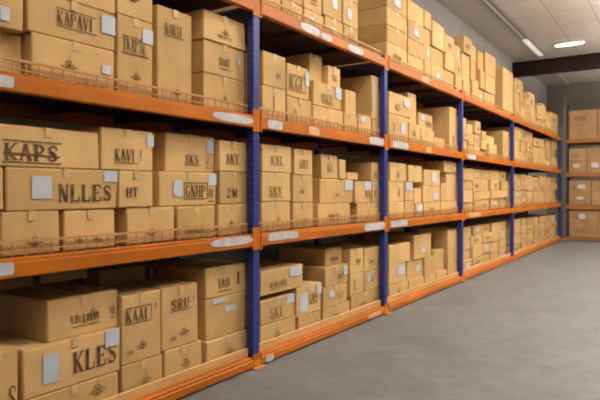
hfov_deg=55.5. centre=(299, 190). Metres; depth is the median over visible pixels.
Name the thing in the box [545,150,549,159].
carton
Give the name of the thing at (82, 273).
carton
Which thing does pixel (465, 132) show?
carton
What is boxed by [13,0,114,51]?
carton
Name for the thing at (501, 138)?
carton
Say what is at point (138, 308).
carton
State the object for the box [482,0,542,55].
lamp
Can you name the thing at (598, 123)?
carton
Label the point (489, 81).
carton
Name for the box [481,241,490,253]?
carton
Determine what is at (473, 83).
carton
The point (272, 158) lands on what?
carton
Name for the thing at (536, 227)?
carton
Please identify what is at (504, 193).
carton
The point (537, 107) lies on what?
carton
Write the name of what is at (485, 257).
carton
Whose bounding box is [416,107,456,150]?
carton
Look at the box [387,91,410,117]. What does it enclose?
carton
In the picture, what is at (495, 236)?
carton
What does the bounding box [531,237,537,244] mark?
carton
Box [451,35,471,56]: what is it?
carton
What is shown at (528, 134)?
carton
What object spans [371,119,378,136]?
carton
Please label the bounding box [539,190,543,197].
carton
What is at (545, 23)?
ceiling
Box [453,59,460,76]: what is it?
carton
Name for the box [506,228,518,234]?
carton
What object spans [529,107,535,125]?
carton
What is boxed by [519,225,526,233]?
carton
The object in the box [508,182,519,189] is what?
carton
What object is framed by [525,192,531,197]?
carton
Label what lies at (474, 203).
carton
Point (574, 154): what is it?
carton
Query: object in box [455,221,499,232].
carton
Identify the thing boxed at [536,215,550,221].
carton
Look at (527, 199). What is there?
carton
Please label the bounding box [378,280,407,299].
carton
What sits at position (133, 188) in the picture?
carton
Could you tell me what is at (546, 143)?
carton
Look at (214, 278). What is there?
carton
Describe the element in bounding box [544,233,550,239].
carton
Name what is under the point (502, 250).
carton
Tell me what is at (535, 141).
carton
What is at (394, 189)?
carton
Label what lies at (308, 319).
carton
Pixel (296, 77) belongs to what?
carton
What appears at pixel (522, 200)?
carton
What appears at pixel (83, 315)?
print
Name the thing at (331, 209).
carton
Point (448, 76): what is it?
carton
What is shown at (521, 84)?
carton
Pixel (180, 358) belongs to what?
carton
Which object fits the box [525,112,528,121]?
carton
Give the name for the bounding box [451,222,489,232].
carton
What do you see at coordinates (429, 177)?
carton
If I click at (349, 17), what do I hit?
carton
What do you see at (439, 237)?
carton
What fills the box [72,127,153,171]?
carton
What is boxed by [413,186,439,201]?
carton
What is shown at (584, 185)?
carton
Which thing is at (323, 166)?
carton
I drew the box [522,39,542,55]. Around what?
diffuser
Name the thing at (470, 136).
carton
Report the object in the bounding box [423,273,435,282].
carton
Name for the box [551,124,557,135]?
carton
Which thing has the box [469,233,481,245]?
carton
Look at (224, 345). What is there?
carton
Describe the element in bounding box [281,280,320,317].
carton
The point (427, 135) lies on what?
carton
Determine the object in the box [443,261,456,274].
carton
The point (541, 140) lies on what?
carton
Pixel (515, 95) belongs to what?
carton
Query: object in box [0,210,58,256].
carton
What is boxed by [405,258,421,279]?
carton
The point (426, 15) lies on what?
carton
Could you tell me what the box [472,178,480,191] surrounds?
carton
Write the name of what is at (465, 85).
carton
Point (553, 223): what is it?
carton
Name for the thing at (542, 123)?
carton
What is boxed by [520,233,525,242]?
carton
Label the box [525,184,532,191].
carton
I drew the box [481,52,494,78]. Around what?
carton
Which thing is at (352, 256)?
carton
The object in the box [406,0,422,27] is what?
carton
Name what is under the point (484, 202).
carton
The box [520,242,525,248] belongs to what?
carton
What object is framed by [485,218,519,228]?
carton
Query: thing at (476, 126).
carton
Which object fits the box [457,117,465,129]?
carton
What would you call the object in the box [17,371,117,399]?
carton
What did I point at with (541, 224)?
carton
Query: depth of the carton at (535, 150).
14.89 m
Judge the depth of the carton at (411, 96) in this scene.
8.07 m
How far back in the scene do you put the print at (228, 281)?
4.67 m
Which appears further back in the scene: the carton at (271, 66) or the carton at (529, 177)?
the carton at (529, 177)
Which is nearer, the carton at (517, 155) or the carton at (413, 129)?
the carton at (413, 129)
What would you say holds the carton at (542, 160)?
on the rack at (270, 29)
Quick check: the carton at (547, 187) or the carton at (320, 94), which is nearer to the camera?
the carton at (320, 94)
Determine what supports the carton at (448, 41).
on the carton at (448, 59)
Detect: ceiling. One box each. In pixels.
[436,0,568,86]
[490,0,599,83]
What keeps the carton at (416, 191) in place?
on the carton at (419, 205)
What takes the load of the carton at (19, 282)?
on the carton at (50, 312)
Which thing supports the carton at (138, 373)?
on the rack at (270, 29)
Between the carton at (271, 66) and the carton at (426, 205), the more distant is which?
the carton at (426, 205)
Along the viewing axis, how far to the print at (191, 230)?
4.35 m
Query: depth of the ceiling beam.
16.13 m
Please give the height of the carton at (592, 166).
0.354 m
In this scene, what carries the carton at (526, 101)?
on the carton at (526, 114)
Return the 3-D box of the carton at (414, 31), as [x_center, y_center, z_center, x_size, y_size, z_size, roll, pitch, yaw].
[1.353,-2.234,8.199,0.683,0.252,0.563,0,0,34]
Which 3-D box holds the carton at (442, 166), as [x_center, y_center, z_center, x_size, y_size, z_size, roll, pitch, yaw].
[2.129,-0.388,9.430,0.753,0.182,0.620,0,0,34]
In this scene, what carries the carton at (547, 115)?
on the carton at (547, 125)
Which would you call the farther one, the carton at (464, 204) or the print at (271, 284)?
the carton at (464, 204)
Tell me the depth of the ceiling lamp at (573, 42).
14.85 m
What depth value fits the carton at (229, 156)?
4.70 m
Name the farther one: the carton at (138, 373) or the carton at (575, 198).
the carton at (575, 198)
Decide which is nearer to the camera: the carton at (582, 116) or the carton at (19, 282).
the carton at (19, 282)
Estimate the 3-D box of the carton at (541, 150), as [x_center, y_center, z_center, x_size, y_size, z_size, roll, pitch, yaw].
[6.307,-1.047,15.844,0.808,0.298,0.677,0,0,35]
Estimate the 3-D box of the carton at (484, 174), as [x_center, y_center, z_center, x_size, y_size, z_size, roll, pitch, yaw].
[3.309,-0.316,11.238,0.665,0.170,0.515,0,0,36]
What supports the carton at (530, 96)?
on the carton at (532, 113)
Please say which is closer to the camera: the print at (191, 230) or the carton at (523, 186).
the print at (191, 230)
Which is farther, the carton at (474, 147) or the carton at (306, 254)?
the carton at (474, 147)
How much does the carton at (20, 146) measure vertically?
0.235 m
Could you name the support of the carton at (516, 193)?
on the carton at (507, 200)
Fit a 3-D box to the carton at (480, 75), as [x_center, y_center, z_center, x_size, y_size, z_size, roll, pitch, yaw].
[3.210,-2.107,10.948,0.588,0.353,0.302,0,0,32]
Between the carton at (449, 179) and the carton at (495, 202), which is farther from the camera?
the carton at (495, 202)
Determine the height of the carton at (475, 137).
0.218 m
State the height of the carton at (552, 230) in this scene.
0.172 m
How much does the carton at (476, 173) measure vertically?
0.160 m
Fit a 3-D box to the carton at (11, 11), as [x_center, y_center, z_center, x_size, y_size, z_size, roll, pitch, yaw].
[-1.891,-1.026,3.263,0.603,0.260,0.300,0,0,34]
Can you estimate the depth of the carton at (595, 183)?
16.94 m
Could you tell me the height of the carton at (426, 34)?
0.235 m
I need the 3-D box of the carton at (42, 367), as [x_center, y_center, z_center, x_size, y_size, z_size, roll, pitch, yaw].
[-1.610,1.045,3.652,0.567,0.284,0.678,0,0,34]
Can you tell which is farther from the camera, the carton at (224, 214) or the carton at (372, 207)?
the carton at (372, 207)
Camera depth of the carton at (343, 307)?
6.13 m
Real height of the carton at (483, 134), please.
0.151 m
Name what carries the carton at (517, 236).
on the carton
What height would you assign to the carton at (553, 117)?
0.375 m
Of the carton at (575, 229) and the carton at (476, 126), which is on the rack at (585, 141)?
the carton at (575, 229)
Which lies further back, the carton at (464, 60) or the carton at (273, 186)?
the carton at (464, 60)
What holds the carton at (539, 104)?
on the carton
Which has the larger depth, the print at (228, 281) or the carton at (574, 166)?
the carton at (574, 166)
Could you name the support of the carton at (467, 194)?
on the carton
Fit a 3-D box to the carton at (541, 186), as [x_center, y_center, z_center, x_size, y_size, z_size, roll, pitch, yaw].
[6.253,-0.106,15.726,0.830,0.174,0.650,0,0,36]
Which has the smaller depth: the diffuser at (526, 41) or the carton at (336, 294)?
the carton at (336, 294)
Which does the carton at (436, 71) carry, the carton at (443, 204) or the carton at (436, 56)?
the carton at (436, 56)
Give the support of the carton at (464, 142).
on the rack at (270, 29)
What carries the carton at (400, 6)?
on the carton at (381, 15)
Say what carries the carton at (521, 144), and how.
on the carton at (523, 156)
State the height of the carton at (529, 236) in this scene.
0.199 m
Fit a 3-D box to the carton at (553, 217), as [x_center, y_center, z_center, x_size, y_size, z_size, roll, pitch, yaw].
[7.184,0.809,17.155,0.812,0.173,0.852,0,0,33]
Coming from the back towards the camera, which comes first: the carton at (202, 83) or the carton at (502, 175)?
the carton at (502, 175)
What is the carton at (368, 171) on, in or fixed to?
on the carton at (374, 184)
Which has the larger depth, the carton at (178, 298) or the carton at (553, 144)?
the carton at (553, 144)
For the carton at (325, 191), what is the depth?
6.13 m
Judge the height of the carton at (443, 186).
0.287 m
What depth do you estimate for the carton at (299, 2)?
5.54 m
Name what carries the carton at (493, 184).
on the carton at (494, 194)
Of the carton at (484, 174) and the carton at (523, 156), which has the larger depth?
the carton at (523, 156)
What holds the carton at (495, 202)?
on the rack at (270, 29)
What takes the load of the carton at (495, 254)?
on the rack at (270, 29)
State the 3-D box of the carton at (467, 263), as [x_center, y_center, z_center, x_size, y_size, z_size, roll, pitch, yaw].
[2.705,1.308,10.182,0.585,0.192,0.462,0,0,35]
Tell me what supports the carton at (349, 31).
on the rack at (270, 29)
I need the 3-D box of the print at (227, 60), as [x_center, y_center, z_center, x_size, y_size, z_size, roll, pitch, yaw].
[-0.618,-1.046,4.686,0.001,0.099,0.131,0,0,34]
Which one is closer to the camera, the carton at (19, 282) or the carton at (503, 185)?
the carton at (19, 282)
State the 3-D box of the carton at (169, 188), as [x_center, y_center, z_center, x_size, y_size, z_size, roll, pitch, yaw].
[-1.159,-0.016,4.551,0.774,0.256,0.602,0,0,34]
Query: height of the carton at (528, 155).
0.332 m
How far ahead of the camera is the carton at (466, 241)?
9.99 m
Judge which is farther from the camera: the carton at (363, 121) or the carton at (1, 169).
the carton at (363, 121)
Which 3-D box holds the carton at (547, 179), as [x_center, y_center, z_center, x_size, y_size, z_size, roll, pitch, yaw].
[6.687,-0.290,16.400,0.823,0.202,0.663,0,0,34]
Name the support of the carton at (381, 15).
on the carton at (384, 32)
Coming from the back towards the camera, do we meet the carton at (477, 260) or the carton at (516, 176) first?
the carton at (516, 176)
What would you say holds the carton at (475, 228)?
on the carton at (475, 239)
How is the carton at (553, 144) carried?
on the carton at (552, 152)
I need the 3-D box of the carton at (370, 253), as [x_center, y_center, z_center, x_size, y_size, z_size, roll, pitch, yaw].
[0.676,0.816,6.992,0.464,0.278,0.378,0,0,34]
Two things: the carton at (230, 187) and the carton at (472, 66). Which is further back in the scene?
the carton at (472, 66)
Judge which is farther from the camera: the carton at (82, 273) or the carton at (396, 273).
the carton at (396, 273)
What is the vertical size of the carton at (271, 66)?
0.306 m
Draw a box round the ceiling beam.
[512,52,599,77]
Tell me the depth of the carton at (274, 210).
5.22 m
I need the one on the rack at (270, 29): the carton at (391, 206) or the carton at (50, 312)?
the carton at (391, 206)
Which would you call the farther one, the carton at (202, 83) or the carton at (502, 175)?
the carton at (502, 175)
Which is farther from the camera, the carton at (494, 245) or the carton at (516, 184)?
the carton at (516, 184)
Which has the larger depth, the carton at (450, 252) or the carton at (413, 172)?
the carton at (450, 252)
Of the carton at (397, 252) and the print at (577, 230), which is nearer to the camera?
the carton at (397, 252)
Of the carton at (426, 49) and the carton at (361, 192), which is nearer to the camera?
the carton at (361, 192)
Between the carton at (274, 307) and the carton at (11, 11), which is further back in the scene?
the carton at (274, 307)
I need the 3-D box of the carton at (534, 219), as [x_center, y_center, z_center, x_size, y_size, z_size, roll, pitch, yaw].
[5.816,0.784,15.043,0.766,0.206,0.603,0,0,32]
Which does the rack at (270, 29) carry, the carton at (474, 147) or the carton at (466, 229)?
the carton at (474, 147)
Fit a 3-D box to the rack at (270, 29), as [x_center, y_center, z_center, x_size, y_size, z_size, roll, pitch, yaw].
[2.592,-0.106,10.199,1.115,3.212,17.774,0,0,34]
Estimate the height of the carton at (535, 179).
0.202 m
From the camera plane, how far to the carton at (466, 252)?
10.05 m
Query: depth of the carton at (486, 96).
11.29 m
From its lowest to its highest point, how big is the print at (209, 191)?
0.114 m
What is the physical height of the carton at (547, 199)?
0.193 m
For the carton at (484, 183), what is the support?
on the carton
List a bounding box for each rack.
[0,0,562,399]
[562,97,599,240]
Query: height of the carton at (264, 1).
0.181 m
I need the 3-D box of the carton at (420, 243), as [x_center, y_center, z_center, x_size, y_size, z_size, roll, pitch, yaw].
[1.450,0.797,8.443,0.790,0.339,0.647,0,0,34]
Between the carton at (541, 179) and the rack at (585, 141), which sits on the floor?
the rack at (585, 141)
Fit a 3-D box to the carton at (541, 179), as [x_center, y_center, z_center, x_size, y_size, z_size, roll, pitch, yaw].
[6.248,-0.307,15.719,0.828,0.218,0.666,0,0,35]
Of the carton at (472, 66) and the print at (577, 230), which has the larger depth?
the print at (577, 230)
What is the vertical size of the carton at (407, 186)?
0.253 m
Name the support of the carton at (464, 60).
on the carton at (465, 85)
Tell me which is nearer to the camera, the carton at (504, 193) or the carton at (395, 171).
the carton at (395, 171)
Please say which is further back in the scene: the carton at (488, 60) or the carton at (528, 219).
the carton at (528, 219)
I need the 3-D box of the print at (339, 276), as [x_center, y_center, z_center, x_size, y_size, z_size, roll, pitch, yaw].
[0.444,0.937,6.225,0.001,0.089,0.148,0,0,34]
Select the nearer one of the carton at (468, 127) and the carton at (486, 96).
the carton at (468, 127)
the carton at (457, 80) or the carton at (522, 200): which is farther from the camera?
the carton at (522, 200)
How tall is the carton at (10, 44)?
0.255 m
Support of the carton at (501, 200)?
on the rack at (270, 29)
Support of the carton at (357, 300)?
on the rack at (270, 29)
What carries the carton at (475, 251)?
on the carton at (477, 260)
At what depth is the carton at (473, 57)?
10.44 m
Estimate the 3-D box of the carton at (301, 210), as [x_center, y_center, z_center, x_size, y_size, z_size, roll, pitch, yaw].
[-0.212,0.239,5.787,0.605,0.251,0.363,0,0,34]
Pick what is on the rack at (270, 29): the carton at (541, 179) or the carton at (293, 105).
the carton at (293, 105)
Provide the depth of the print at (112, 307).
3.76 m
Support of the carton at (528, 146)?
on the carton at (528, 155)
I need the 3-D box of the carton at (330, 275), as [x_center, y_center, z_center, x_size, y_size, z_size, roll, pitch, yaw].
[0.170,0.911,6.322,0.567,0.201,0.494,0,0,34]
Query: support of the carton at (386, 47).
on the rack at (270, 29)
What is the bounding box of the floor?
[176,232,599,399]
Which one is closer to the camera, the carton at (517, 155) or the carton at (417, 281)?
the carton at (417, 281)
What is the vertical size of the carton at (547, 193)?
0.192 m
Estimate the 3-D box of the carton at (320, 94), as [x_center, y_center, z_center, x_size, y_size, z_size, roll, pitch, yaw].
[0.008,-1.001,6.192,0.694,0.249,0.570,0,0,34]
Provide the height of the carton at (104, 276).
0.786 m
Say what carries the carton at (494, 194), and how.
on the carton at (495, 202)
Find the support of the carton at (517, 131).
on the carton at (516, 141)
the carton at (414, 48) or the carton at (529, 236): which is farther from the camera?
the carton at (529, 236)
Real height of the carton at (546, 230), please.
0.164 m
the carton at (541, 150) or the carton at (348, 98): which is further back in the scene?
the carton at (541, 150)
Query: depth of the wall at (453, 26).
10.02 m
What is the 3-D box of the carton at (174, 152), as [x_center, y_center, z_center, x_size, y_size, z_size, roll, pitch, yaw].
[-1.127,-0.289,4.589,0.702,0.287,0.534,0,0,34]
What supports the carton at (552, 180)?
on the carton at (553, 185)
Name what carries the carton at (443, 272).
on the rack at (270, 29)
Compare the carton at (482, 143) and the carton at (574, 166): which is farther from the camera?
the carton at (574, 166)
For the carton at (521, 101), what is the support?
on the carton at (522, 110)
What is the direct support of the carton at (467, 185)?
on the carton at (467, 194)
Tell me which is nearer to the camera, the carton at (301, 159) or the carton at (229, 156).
the carton at (229, 156)
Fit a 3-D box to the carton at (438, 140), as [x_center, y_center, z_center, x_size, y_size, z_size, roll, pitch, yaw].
[1.929,-0.732,9.032,0.604,0.182,0.441,0,0,34]
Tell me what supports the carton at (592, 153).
on the carton at (592, 166)
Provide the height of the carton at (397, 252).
0.257 m
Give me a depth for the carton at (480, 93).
10.80 m
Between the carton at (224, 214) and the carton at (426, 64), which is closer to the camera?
the carton at (224, 214)
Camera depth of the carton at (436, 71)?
8.74 m
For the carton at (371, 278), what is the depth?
6.86 m
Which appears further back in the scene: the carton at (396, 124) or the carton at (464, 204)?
the carton at (464, 204)
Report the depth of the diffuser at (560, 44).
14.93 m
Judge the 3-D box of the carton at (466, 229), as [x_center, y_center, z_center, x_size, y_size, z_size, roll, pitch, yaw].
[2.692,0.731,10.201,0.581,0.189,0.448,0,0,36]
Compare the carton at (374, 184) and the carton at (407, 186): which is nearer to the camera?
the carton at (374, 184)
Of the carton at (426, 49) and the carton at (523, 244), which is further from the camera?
the carton at (523, 244)
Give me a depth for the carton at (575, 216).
17.12 m
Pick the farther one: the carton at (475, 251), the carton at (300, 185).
the carton at (475, 251)
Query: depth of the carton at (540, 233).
15.33 m
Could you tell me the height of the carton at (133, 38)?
0.535 m
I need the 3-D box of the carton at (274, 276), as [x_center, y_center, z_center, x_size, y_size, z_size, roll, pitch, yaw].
[-0.390,0.825,5.480,0.566,0.224,0.683,0,0,34]
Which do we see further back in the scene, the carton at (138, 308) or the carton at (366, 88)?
the carton at (366, 88)
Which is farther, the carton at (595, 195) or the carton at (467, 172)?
the carton at (595, 195)
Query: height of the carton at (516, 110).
0.299 m
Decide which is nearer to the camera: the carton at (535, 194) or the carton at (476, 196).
the carton at (476, 196)
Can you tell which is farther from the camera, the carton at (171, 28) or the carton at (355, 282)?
the carton at (355, 282)
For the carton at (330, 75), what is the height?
0.226 m
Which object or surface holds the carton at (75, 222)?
on the rack at (270, 29)
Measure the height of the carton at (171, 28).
0.694 m
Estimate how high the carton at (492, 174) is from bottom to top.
0.170 m
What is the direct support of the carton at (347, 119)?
on the rack at (270, 29)
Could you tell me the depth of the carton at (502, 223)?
12.17 m
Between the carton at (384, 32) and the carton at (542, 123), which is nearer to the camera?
the carton at (384, 32)
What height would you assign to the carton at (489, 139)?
0.152 m
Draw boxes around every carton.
[0,0,22,33]
[0,31,20,73]
[0,123,98,169]
[0,167,2,209]
[0,167,116,211]
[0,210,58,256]
[0,276,32,289]
[0,281,116,342]
[0,327,119,399]
[0,343,16,399]
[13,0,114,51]
[17,32,113,89]
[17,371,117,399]
[32,269,86,283]
[58,209,114,250]
[68,0,114,14]
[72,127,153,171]
[84,263,144,286]
[103,284,159,365]
[106,206,173,244]
[113,13,152,96]
[115,0,151,23]
[115,171,151,207]
[117,354,161,393]
[122,277,197,350]
[140,260,181,278]
[152,4,190,103]
[152,132,213,172]
[152,171,215,206]
[157,258,244,298]
[160,339,200,377]
[174,205,214,239]
[184,9,244,50]
[191,39,243,81]
[191,72,243,112]
[197,291,244,340]
[201,329,245,363]
[211,0,279,12]
[213,140,245,171]
[213,172,245,203]
[213,204,246,235]
[243,50,284,89]
[243,85,284,120]
[243,172,290,201]
[244,260,302,296]
[244,292,293,325]
[244,315,294,346]
[246,144,290,172]
[246,201,289,231]
[279,243,341,265]
[280,0,301,18]
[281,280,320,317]
[284,53,321,82]
[285,63,308,100]
[285,96,311,125]
[289,0,302,6]
[290,149,311,174]
[290,175,312,202]
[290,202,312,228]
[295,310,319,329]
[302,0,320,14]
[302,8,323,28]
[302,263,347,286]
[308,80,340,110]
[311,105,342,130]
[312,154,337,178]
[312,179,352,203]
[313,203,349,225]
[320,282,346,308]
[320,301,348,320]
[321,0,341,22]
[322,15,342,36]
[322,65,339,87]
[335,239,409,265]
[336,41,406,66]
[337,159,345,178]
[338,244,378,271]
[340,75,378,119]
[341,0,357,29]
[341,89,355,115]
[341,246,362,273]
[342,24,357,44]
[342,114,356,133]
[345,162,377,180]
[345,172,357,179]
[346,271,363,295]
[347,287,378,309]
[350,202,377,222]
[352,181,370,202]
[356,114,370,135]
[357,0,406,17]
[357,6,406,34]
[357,24,406,50]
[364,231,430,259]
[364,269,378,290]
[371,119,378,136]
[371,181,378,201]
[378,113,407,142]
[378,162,405,181]
[378,181,403,201]
[378,202,403,218]
[378,262,405,285]
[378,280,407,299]
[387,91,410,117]
[397,92,415,123]
[400,161,456,172]
[403,182,412,200]
[403,200,413,217]
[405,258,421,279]
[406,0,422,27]
[406,18,422,44]
[406,37,422,60]
[406,165,421,181]
[407,53,422,73]
[408,123,419,144]
[408,276,423,288]
[412,169,439,185]
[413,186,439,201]
[413,188,420,202]
[414,202,422,216]
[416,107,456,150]
[416,112,431,130]
[418,228,456,245]
[420,129,433,146]
[422,254,434,276]
[423,10,430,30]
[423,28,429,46]
[423,43,430,61]
[423,59,430,77]
[423,202,439,215]
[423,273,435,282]
[429,20,443,52]
[430,46,442,68]
[430,225,470,238]
[431,63,443,83]
[431,244,456,263]
[431,248,443,271]
[433,75,461,96]
[433,223,481,234]
[434,137,444,148]
[435,269,446,278]
[439,201,456,213]
[440,173,455,200]
[440,183,446,200]
[443,51,454,72]
[443,69,452,87]
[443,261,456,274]
[444,33,453,55]
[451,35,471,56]
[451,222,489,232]
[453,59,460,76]
[454,44,459,60]
[455,168,472,180]
[455,190,471,202]
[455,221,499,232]
[456,181,471,189]
[456,237,469,250]
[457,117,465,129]
[457,129,467,140]
[457,140,466,152]
[457,203,471,211]
[457,249,468,260]
[457,259,471,270]
[460,53,468,82]
[462,80,469,95]
[466,121,480,134]
[466,124,471,133]
[467,133,472,144]
[467,145,472,153]
[468,201,480,210]
[468,256,481,265]
[469,45,475,62]
[469,60,475,79]
[469,79,477,98]
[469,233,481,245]
[469,244,481,258]
[472,134,478,146]
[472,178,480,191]
[472,192,481,200]
[473,146,479,154]
[473,169,479,177]
[475,50,482,70]
[476,69,484,89]
[476,220,505,228]
[478,89,482,101]
[479,131,485,139]
[479,139,486,150]
[480,170,488,178]
[480,191,489,198]
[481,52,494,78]
[481,179,487,190]
[481,199,487,209]
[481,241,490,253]
[482,73,494,95]
[482,232,491,242]
[482,252,488,261]
[483,92,494,106]
[484,130,508,159]
[484,143,496,157]
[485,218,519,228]
[486,126,520,139]
[486,135,493,143]
[486,170,498,178]
[486,179,498,189]
[488,190,500,198]
[488,199,498,208]
[489,240,497,252]
[489,251,498,259]
[491,232,498,241]
[495,67,512,113]
[496,171,505,180]
[496,198,504,207]
[496,217,525,225]
[498,238,505,246]
[498,246,505,255]
[499,181,507,189]
[499,228,505,238]
[501,190,507,197]
[505,198,519,206]
[505,216,537,225]
[506,174,519,181]
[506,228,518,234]
[506,234,519,243]
[506,243,519,251]
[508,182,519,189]
[508,190,524,198]
[508,191,519,197]
[509,139,518,151]
[509,151,520,162]
[513,78,519,93]
[513,92,518,107]
[513,107,519,117]
[514,215,544,221]
[515,217,531,225]
[519,80,522,97]
[519,97,523,107]
[519,107,524,120]
[519,128,525,141]
[519,140,524,152]
[519,174,526,182]
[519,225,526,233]
[520,152,525,162]
[520,183,526,189]
[520,198,525,205]
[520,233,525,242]
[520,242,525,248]
[523,92,534,109]
[523,97,528,112]
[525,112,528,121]
[525,142,531,152]
[525,151,530,163]
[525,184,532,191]
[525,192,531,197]
[525,198,531,205]
[525,232,532,241]
[526,131,531,142]
[526,214,555,221]
[526,225,532,232]
[527,175,532,183]
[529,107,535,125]
[531,146,538,157]
[531,157,539,165]
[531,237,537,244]
[532,137,539,146]
[532,177,537,184]
[532,191,538,198]
[532,199,538,204]
[533,175,544,183]
[533,185,538,190]
[533,225,538,230]
[533,230,537,237]
[535,104,540,119]
[536,103,544,120]
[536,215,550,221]
[538,138,543,147]
[538,147,544,158]
[538,184,544,189]
[538,222,544,230]
[538,230,543,237]
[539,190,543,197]
[540,120,544,129]
[540,158,545,166]
[541,190,550,196]
[543,197,549,203]
[544,111,549,122]
[544,140,549,150]
[544,227,549,233]
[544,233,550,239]
[545,122,550,131]
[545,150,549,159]
[545,177,549,183]
[545,184,550,189]
[548,112,557,126]
[548,140,556,149]
[548,183,556,189]
[549,227,555,233]
[550,149,555,158]
[550,158,556,168]
[550,177,555,182]
[550,221,556,227]
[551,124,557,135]
[569,109,597,124]
[569,123,597,138]
[569,148,587,160]
[569,161,586,172]
[569,180,591,191]
[569,192,591,204]
[569,210,598,222]
[569,222,598,236]
[587,148,599,160]
[587,160,599,171]
[592,180,599,191]
[592,192,599,204]
[598,123,599,137]
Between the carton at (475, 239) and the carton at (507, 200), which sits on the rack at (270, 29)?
the carton at (507, 200)
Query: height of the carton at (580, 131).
0.434 m
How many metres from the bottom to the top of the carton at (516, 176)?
0.167 m
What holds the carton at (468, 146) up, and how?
on the rack at (270, 29)
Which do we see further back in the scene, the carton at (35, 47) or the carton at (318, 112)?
the carton at (318, 112)
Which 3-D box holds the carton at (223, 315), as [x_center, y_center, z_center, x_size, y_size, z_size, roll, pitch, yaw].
[-0.837,1.022,4.848,0.567,0.331,0.494,0,0,34]
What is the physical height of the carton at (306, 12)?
0.195 m
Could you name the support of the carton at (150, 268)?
on the rack at (270, 29)
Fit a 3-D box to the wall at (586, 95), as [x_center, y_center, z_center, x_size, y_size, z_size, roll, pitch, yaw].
[12.268,-1.200,19.224,7.720,5.400,0.200,0,0,34]
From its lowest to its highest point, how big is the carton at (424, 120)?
0.235 m
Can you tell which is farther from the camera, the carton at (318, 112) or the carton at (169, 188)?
the carton at (318, 112)
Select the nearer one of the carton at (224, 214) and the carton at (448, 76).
the carton at (224, 214)
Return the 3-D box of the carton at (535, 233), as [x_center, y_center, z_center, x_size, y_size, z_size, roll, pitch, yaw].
[5.827,1.121,15.031,0.766,0.185,0.597,0,0,31]
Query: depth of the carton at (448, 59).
9.14 m
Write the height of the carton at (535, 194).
0.199 m
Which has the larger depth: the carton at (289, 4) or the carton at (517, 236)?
the carton at (517, 236)
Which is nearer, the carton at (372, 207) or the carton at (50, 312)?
the carton at (50, 312)
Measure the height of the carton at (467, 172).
0.213 m
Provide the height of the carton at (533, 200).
0.157 m
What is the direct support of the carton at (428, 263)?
on the carton at (430, 277)
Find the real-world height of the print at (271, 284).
0.071 m
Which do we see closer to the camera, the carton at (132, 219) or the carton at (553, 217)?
the carton at (132, 219)
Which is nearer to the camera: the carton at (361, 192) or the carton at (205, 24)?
the carton at (205, 24)
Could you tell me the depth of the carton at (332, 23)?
6.09 m
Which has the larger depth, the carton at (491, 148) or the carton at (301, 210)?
the carton at (491, 148)
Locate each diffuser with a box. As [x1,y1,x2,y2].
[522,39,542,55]
[555,42,583,46]
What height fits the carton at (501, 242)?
0.170 m
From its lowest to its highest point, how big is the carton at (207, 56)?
0.260 m
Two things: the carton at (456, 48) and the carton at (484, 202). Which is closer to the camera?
the carton at (456, 48)
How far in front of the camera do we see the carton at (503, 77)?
12.04 m
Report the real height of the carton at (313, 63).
0.315 m
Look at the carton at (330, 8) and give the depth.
6.09 m
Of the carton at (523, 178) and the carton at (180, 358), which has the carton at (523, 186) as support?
the carton at (523, 178)
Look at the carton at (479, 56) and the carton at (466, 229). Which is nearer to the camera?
the carton at (466, 229)
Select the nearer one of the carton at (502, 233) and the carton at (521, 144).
the carton at (502, 233)
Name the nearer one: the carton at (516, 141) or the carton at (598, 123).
the carton at (516, 141)
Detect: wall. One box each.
[0,0,546,289]
[547,81,599,231]
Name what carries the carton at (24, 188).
on the carton at (14, 225)
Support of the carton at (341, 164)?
on the carton at (325, 191)
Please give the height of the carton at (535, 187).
0.149 m
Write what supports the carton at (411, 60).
on the rack at (270, 29)
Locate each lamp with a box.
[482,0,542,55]
[554,40,584,46]
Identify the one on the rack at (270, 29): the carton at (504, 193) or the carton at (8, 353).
the carton at (8, 353)
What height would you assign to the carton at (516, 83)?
0.303 m
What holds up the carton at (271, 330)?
on the rack at (270, 29)
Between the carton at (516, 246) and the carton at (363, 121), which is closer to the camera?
the carton at (363, 121)
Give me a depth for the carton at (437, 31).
8.72 m
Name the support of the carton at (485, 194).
on the carton at (484, 202)
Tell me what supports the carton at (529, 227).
on the carton at (529, 236)
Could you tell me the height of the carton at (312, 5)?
0.318 m
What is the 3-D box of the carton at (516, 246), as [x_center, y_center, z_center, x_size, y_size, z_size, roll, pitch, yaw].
[4.743,1.312,13.362,0.660,0.184,0.513,0,0,36]
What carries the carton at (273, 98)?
on the rack at (270, 29)
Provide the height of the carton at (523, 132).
0.289 m
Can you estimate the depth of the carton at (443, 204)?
9.12 m
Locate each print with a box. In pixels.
[71,312,99,327]
[109,305,115,317]
[185,226,203,233]
[208,188,213,201]
[219,57,229,70]
[219,277,230,291]
[270,279,287,289]
[337,272,343,281]
[574,229,585,233]
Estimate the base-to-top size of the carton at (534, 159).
0.246 m
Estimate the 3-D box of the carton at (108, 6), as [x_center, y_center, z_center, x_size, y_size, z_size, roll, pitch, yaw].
[-1.686,-1.297,3.700,0.742,0.274,0.609,0,0,34]
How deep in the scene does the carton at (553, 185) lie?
16.83 m
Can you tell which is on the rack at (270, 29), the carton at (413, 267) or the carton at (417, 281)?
the carton at (417, 281)
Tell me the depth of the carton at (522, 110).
13.52 m
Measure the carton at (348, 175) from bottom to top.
0.080 m
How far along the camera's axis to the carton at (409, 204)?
7.81 m
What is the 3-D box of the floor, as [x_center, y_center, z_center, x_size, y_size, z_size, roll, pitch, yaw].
[4.805,1.600,8.034,7.720,0.200,27.100,0,0,34]
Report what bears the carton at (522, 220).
on the carton at (523, 229)
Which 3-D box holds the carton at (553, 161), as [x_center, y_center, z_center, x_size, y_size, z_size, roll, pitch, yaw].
[7.228,-0.803,17.189,0.828,0.325,0.756,0,0,35]
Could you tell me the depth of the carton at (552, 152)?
16.80 m

